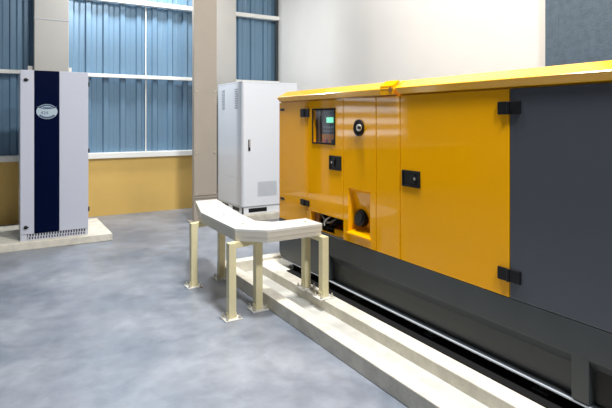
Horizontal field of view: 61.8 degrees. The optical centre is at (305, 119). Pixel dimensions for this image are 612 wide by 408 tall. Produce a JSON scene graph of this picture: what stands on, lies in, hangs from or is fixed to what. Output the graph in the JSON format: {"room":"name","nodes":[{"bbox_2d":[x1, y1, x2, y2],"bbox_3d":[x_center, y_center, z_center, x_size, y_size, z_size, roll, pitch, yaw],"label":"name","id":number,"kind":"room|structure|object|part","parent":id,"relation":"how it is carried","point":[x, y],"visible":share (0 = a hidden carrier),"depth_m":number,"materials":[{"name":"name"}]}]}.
{"room":"mechanical room","nodes":[
{"label":"mechanical room","id":0,"kind":"room"},
{"bbox_2d":[0,155,191,224],"bbox_3d":[-4.630,1.050,7.240,9.490,0.900,0.200,0,0,-31],"label":"wall","id":1,"kind":"structure","parent":0,"point":[116,186],"depth_m":8.18,"materials":[{"name":"yellow paint"}]},
{"bbox_2d":[0,150,191,161],"bbox_3d":[-4.617,0.557,7.218,9.490,0.085,0.250,0,0,-31],"label":"windowsill","id":2,"kind":"object","parent":1,"relation":"on","point":[5,158],"depth_m":8.14,"materials":[{"name":"white metal"}]},
{"bbox_2d":[0,0,274,155],"bbox_3d":[-4.653,-1.742,7.278,9.490,4.515,0.092,0,0,-31],"label":"wall","id":3,"kind":"structure","parent":0,"point":[104,37],"depth_m":8.33,"materials":[{"name":"metal"}]},
{"bbox_2d":[0,69,278,82],"bbox_3d":[-4.596,-0.698,7.182,9.490,0.055,0.105,0,0,-31],"label":"beam","id":4,"kind":"structure","parent":3,"relation":"attached to","point":[2,71],"depth_m":8.25,"materials":[{"name":"white metal"}]},
{"bbox_2d":[145,0,145,150],"bbox_3d":[-2.629,-1.292,8.385,0.017,3.615,0.018,0,0,-31],"label":"trim","id":5,"kind":"structure","parent":3,"relation":"attached to","point":[145,0],"depth_m":8.38,"materials":[{"name":"white metal"}]},
{"bbox_2d":[90,0,278,20],"bbox_3d":[-4.596,-1.900,7.182,9.490,0.070,0.105,0,0,-31],"label":"beam","id":6,"kind":"structure","parent":3,"relation":"attached to","point":[127,2],"depth_m":8.54,"materials":[{"name":"white metal"}]},
{"bbox_2d":[275,0,277,80],"bbox_3d":[-0.553,-1.742,9.616,0.048,4.515,0.050,0,0,-31],"label":"trim","id":7,"kind":"structure","parent":3,"relation":"attached to","point":[276,1],"depth_m":9.60,"materials":[{"name":"metal"}]},
{"bbox_2d":[0,208,488,407],"bbox_3d":[-1.372,1.573,1.795,10.090,0.154,13.090,0,0,-31],"label":"floor","id":8,"kind":"structure","parent":0,"point":[115,323],"depth_m":3.51,"materials":[{"name":"concrete"}]},
{"bbox_2d":[27,0,71,71],"bbox_3d":[-3.728,-1.250,7.437,0.570,5.500,0.278,0,0,-31],"label":"column","id":9,"kind":"structure","parent":8,"relation":"on","point":[50,17],"depth_m":7.33,"materials":[{"name":"beige concrete"}]},
{"bbox_2d":[19,70,89,240],"bbox_3d":[-3.190,0.413,6.449,0.749,1.997,0.776,0,0,-31],"label":"tall cabinet","id":10,"kind":"object","parent":8,"relation":"on","point":[54,150],"visible":1,"depth_m":6.12,"materials":[{"name":"grey metal"}]},
{"bbox_3d":[-3.269,0.376,5.991,0.143,1.922,0.040,0,0,-31],"label":"door","id":11,"kind":"part","parent":10,"relation":"part of","materials":[{"name":"grey metal"}]},
{"bbox_3d":[-3.092,0.373,6.096,0.260,1.917,0.042,0,0,-31],"label":"navy panel","id":12,"kind":"part","parent":10,"relation":"part of","materials":[{"name":"blue metal"}]},
{"bbox_2d":[20,228,87,240],"bbox_3d":[-3.018,1.375,6.147,0.730,0.072,0.038,0,0,-31],"label":"grille","id":13,"kind":"object","parent":10,"relation":"attached to","point":[61,232],"depth_m":6.12,"materials":[{"name":"grey metal"}]},
{"bbox_3d":[-2.839,0.375,6.249,0.324,1.920,0.040,0,0,-31],"label":"door","id":14,"kind":"part","parent":10,"relation":"part of","materials":[{"name":"grey metal"}]},
{"bbox_2d":[0,218,111,252],"bbox_3d":[-3.744,1.456,6.255,2.400,0.088,1.180,0,0,-31],"label":"plinth slab","id":15,"kind":"object","parent":8,"relation":"on","point":[10,241],"visible":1,"depth_m":6.14,"materials":[{"name":"concrete"}]},
{"bbox_2d":[187,0,217,222],"bbox_3d":[-1.498,-1.250,7.547,0.460,5.500,0.250,0,0,-31],"label":"column","id":16,"kind":"structure","parent":8,"relation":"on","point":[204,12],"depth_m":7.49,"materials":[{"name":"beige metal"}]},
{"bbox_3d":[-1.498,1.295,7.547,0.460,0.410,0.250,0,0,-31],"label":"plate","id":17,"kind":"part","parent":16,"relation":"part of","materials":[{"name":"beige metal"}]},
{"bbox_2d":[217,0,235,199],"bbox_3d":[-1.457,-1.250,8.821,0.440,5.500,0.235,0,0,-31],"label":"column","id":18,"kind":"structure","parent":8,"relation":"on","point":[226,9],"depth_m":8.73,"materials":[{"name":"beige paint"}]},
{"bbox_2d":[218,81,296,214],"bbox_3d":[-0.784,0.412,8.190,0.951,1.975,1.028,0,0,-31],"label":"tall cabinet","id":19,"kind":"object","parent":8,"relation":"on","point":[248,111],"visible":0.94,"depth_m":7.73,"materials":[{"name":"white metal"}]},
{"bbox_3d":[-1.192,0.372,7.963,0.006,1.825,0.950,0,0,-31],"label":"panel","id":20,"kind":"part","parent":19,"relation":"part of","materials":[{"name":"white metal"}]},
{"bbox_2d":[234,89,237,107],"bbox_3d":[-1.053,-0.327,7.720,0.007,0.293,0.130,0,0,-31],"label":"vent","id":21,"kind":"object","parent":19,"relation":"attached to","point":[235,90],"depth_m":7.73,"materials":[{"name":"grey metal"}]},
{"bbox_2d":[258,181,276,195],"bbox_3d":[-0.586,1.038,7.736,0.320,0.215,0.003,0,0,-31],"label":"vent","id":22,"kind":"object","parent":19,"relation":"attached to","point":[265,188],"depth_m":7.74,"materials":[{"name":"grey metal"}]},
{"bbox_3d":[-0.534,0.367,7.780,0.923,1.835,0.020,0,0,-31],"label":"door","id":23,"kind":"part","parent":19,"relation":"part of","materials":[{"name":"white metal"}]},
{"bbox_2d":[184,199,334,322],"bbox_3d":[-0.575,1.161,4.570,0.856,0.678,1.707,0,0,-31],"label":"cable tray","id":24,"kind":"object","parent":8,"relation":"on","point":[214,214],"visible":1,"depth_m":4.05,"materials":[{"name":"beige paint"}]},
{"bbox_3d":[-1.014,1.209,4.603,0.058,0.562,0.058,0,0,-31],"label":"post","id":25,"kind":"part","parent":24,"relation":"part of","materials":[{"name":"beige metal"}]},
{"bbox_3d":[-1.014,1.495,4.603,0.136,0.010,0.124,0,0,-31],"label":"plate","id":26,"kind":"part","parent":24,"relation":"part of","materials":[{"name":"beige metal"}]},
{"bbox_3d":[-0.802,1.209,4.846,0.058,0.562,0.058,0,0,-31],"label":"post","id":27,"kind":"part","parent":24,"relation":"part of","materials":[{"name":"beige metal"}]},
{"bbox_3d":[-0.564,1.209,3.858,0.058,0.562,0.058,0,0,-31],"label":"post","id":28,"kind":"part","parent":24,"relation":"part of","materials":[{"name":"beige metal"}]},
{"bbox_3d":[-0.564,1.495,3.858,0.136,0.010,0.124,0,0,-31],"label":"plate","id":29,"kind":"part","parent":24,"relation":"part of","materials":[{"name":"beige metal"}]},
{"bbox_3d":[-0.381,1.209,4.049,0.058,0.562,0.058,0,0,-31],"label":"post","id":30,"kind":"part","parent":24,"relation":"part of","materials":[{"name":"beige metal"}]},
{"bbox_3d":[-0.381,1.495,4.049,0.136,0.010,0.124,0,0,-31],"label":"plate","id":31,"kind":"part","parent":24,"relation":"part of","materials":[{"name":"beige metal"}]},
{"bbox_2d":[196,209,320,242],"bbox_3d":[-0.578,0.885,4.616,0.668,0.080,1.613,0,0,-31],"label":"tray","id":32,"kind":"object","parent":24,"relation":"on","point":[230,223],"depth_m":4.04,"materials":[{"name":"beige paint"}]},
{"bbox_3d":[-0.578,0.839,4.616,0.680,0.022,1.625,0,0,-31],"label":"lid","id":33,"kind":"part","parent":24,"relation":"part of","materials":[{"name":"white metal"}]},
{"bbox_3d":[0.000,1.167,4.312,0.058,0.477,0.058,0,0,-31],"label":"post","id":34,"kind":"part","parent":24,"relation":"part of","materials":[{"name":"beige metal"}]},
{"bbox_3d":[0.000,1.410,4.312,0.136,0.010,0.124,0,0,-31],"label":"plate","id":35,"kind":"part","parent":24,"relation":"part of","materials":[{"name":"beige metal"}]},
{"bbox_3d":[0.141,1.410,4.076,0.136,0.010,0.124,0,0,-31],"label":"plate","id":36,"kind":"part","parent":24,"relation":"part of","materials":[{"name":"beige metal"}]},
{"bbox_3d":[0.141,1.167,4.076,0.058,0.477,0.058,0,0,-31],"label":"post","id":37,"kind":"part","parent":24,"relation":"part of","materials":[{"name":"beige metal"}]},
{"bbox_2d":[244,211,279,220],"bbox_3d":[-0.741,1.450,8.326,1.320,0.100,1.350,0,0,-31],"label":"plinth slab","id":38,"kind":"object","parent":8,"relation":"on","point":[264,216],"depth_m":7.62,"materials":[{"name":"concrete"}]},
{"bbox_2d":[225,252,462,407],"bbox_3d":[1.622,1.444,3.156,2.376,0.111,5.750,0,0,-31],"label":"kerb","id":39,"kind":"object","parent":8,"relation":"on","point":[410,391],"visible":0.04,"depth_m":3.16,"materials":[{"name":"beige concrete"}]},
{"bbox_2d":[263,258,544,407],"bbox_3d":[1.803,1.458,3.200,2.018,0.085,5.640,0,0,-31],"label":"plinth slab","id":40,"kind":"object","parent":8,"relation":"on","point":[483,389],"visible":0.09,"depth_m":3.19,"materials":[{"name":"concrete"}]},
{"bbox_2d":[277,60,611,407],"bbox_3d":[1.377,0.561,3.335,1.188,1.709,4.579,0,0,-31],"label":"generator","id":41,"kind":"object","parent":8,"relation":"on","point":[469,216],"visible":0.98,"depth_m":2.96,"materials":[{"name":"yellow metal"}]},
{"bbox_3d":[-0.124,0.394,4.803,0.021,1.123,0.504,0,0,-31],"label":"panel","id":42,"kind":"part","parent":41,"relation":"part of","materials":[{"name":"yellow metal"}]},
{"bbox_3d":[0.015,0.316,4.572,0.021,0.968,0.024,0,0,-31],"label":"hinge post","id":43,"kind":"part","parent":41,"relation":"part of","materials":[{"name":"yellow metal"}]},
{"bbox_3d":[0.030,0.878,4.546,0.021,0.153,0.084,0,0,-31],"label":"corner post","id":44,"kind":"part","parent":41,"relation":"part of","materials":[{"name":"yellow metal"}]},
{"bbox_3d":[0.107,0.863,4.504,0.030,0.165,0.080,0,0,-31],"label":"post","id":45,"kind":"part","parent":41,"relation":"part of","materials":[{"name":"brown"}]},
{"bbox_3d":[0.107,0.065,4.524,0.030,0.370,0.105,0,0,-31],"label":"plate","id":46,"kind":"part","parent":41,"relation":"part of","materials":[{"name":"grey"}]},
{"bbox_3d":[0.164,0.316,4.323,0.021,0.968,0.543,0,0,-31],"label":"door","id":47,"kind":"part","parent":41,"relation":"part of","materials":[{"name":"metal"}]},
{"bbox_3d":[0.251,0.189,4.302,0.019,0.133,0.405,0,0,-31],"label":"plate","id":48,"kind":"part","parent":41,"relation":"part of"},
{"bbox_3d":[0.306,0.922,4.181,0.080,0.045,0.140,0,0,-31],"label":"rail","id":49,"kind":"part","parent":41,"relation":"part of","materials":[{"name":"metal"}]},
{"bbox_3d":[0.412,0.394,3.908,0.021,1.123,0.412,0,0,-31],"label":"panel","id":50,"kind":"part","parent":41,"relation":"part of","materials":[{"name":"yellow metal"}]},
{"bbox_2d":[354,209,368,226],"bbox_3d":[0.432,0.764,3.970,0.082,0.137,0.132,0,0,-31],"label":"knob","id":51,"kind":"object","parent":41,"relation":"attached to","point":[361,216],"depth_m":3.94,"materials":[{"name":"black plastic"}]},
{"bbox_3d":[0.586,0.394,3.617,0.021,1.123,0.254,0,0,-31],"label":"panel","id":52,"kind":"part","parent":41,"relation":"part of","materials":[{"name":"metal"}]},
{"bbox_3d":[0.878,0.394,3.129,0.021,1.123,0.872,0,0,-31],"label":"door","id":53,"kind":"part","parent":41,"relation":"part of","materials":[{"name":"yellow metal"}]},
{"bbox_3d":[1.374,1.148,3.351,1.000,0.380,4.500,0,0,-31],"label":"skid panel","id":54,"kind":"part","parent":41,"relation":"part of","materials":[{"name":"black metal"}]},
{"bbox_3d":[1.405,0.394,2.248,0.021,1.123,1.169,0,0,-31],"label":"door","id":55,"kind":"part","parent":41,"relation":"part of","materials":[{"name":"grey metal"}]},
{"bbox_3d":[1.315,1.224,2.428,0.049,0.217,0.085,0,0,-31],"label":"skid post","id":56,"kind":"part","parent":41,"relation":"part of","materials":[{"name":"black metal"}]},
{"bbox_2d":[278,0,544,90],"bbox_3d":[2.807,-1.250,4.296,0.250,5.500,13.090,0,0,-31],"label":"wall","id":57,"kind":"structure","parent":0,"point":[322,43],"depth_m":6.66,"materials":[{"name":"white paint"}]},
{"bbox_2d":[545,0,611,66],"bbox_3d":[2.883,-1.395,3.788,0.139,5.190,2.340,0,0,-31],"label":"duct","id":58,"kind":"object","parent":57,"relation":"attached to","point":[576,31],"visible":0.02,"depth_m":4.49,"materials":[{"name":"grey metal"}]}
]}

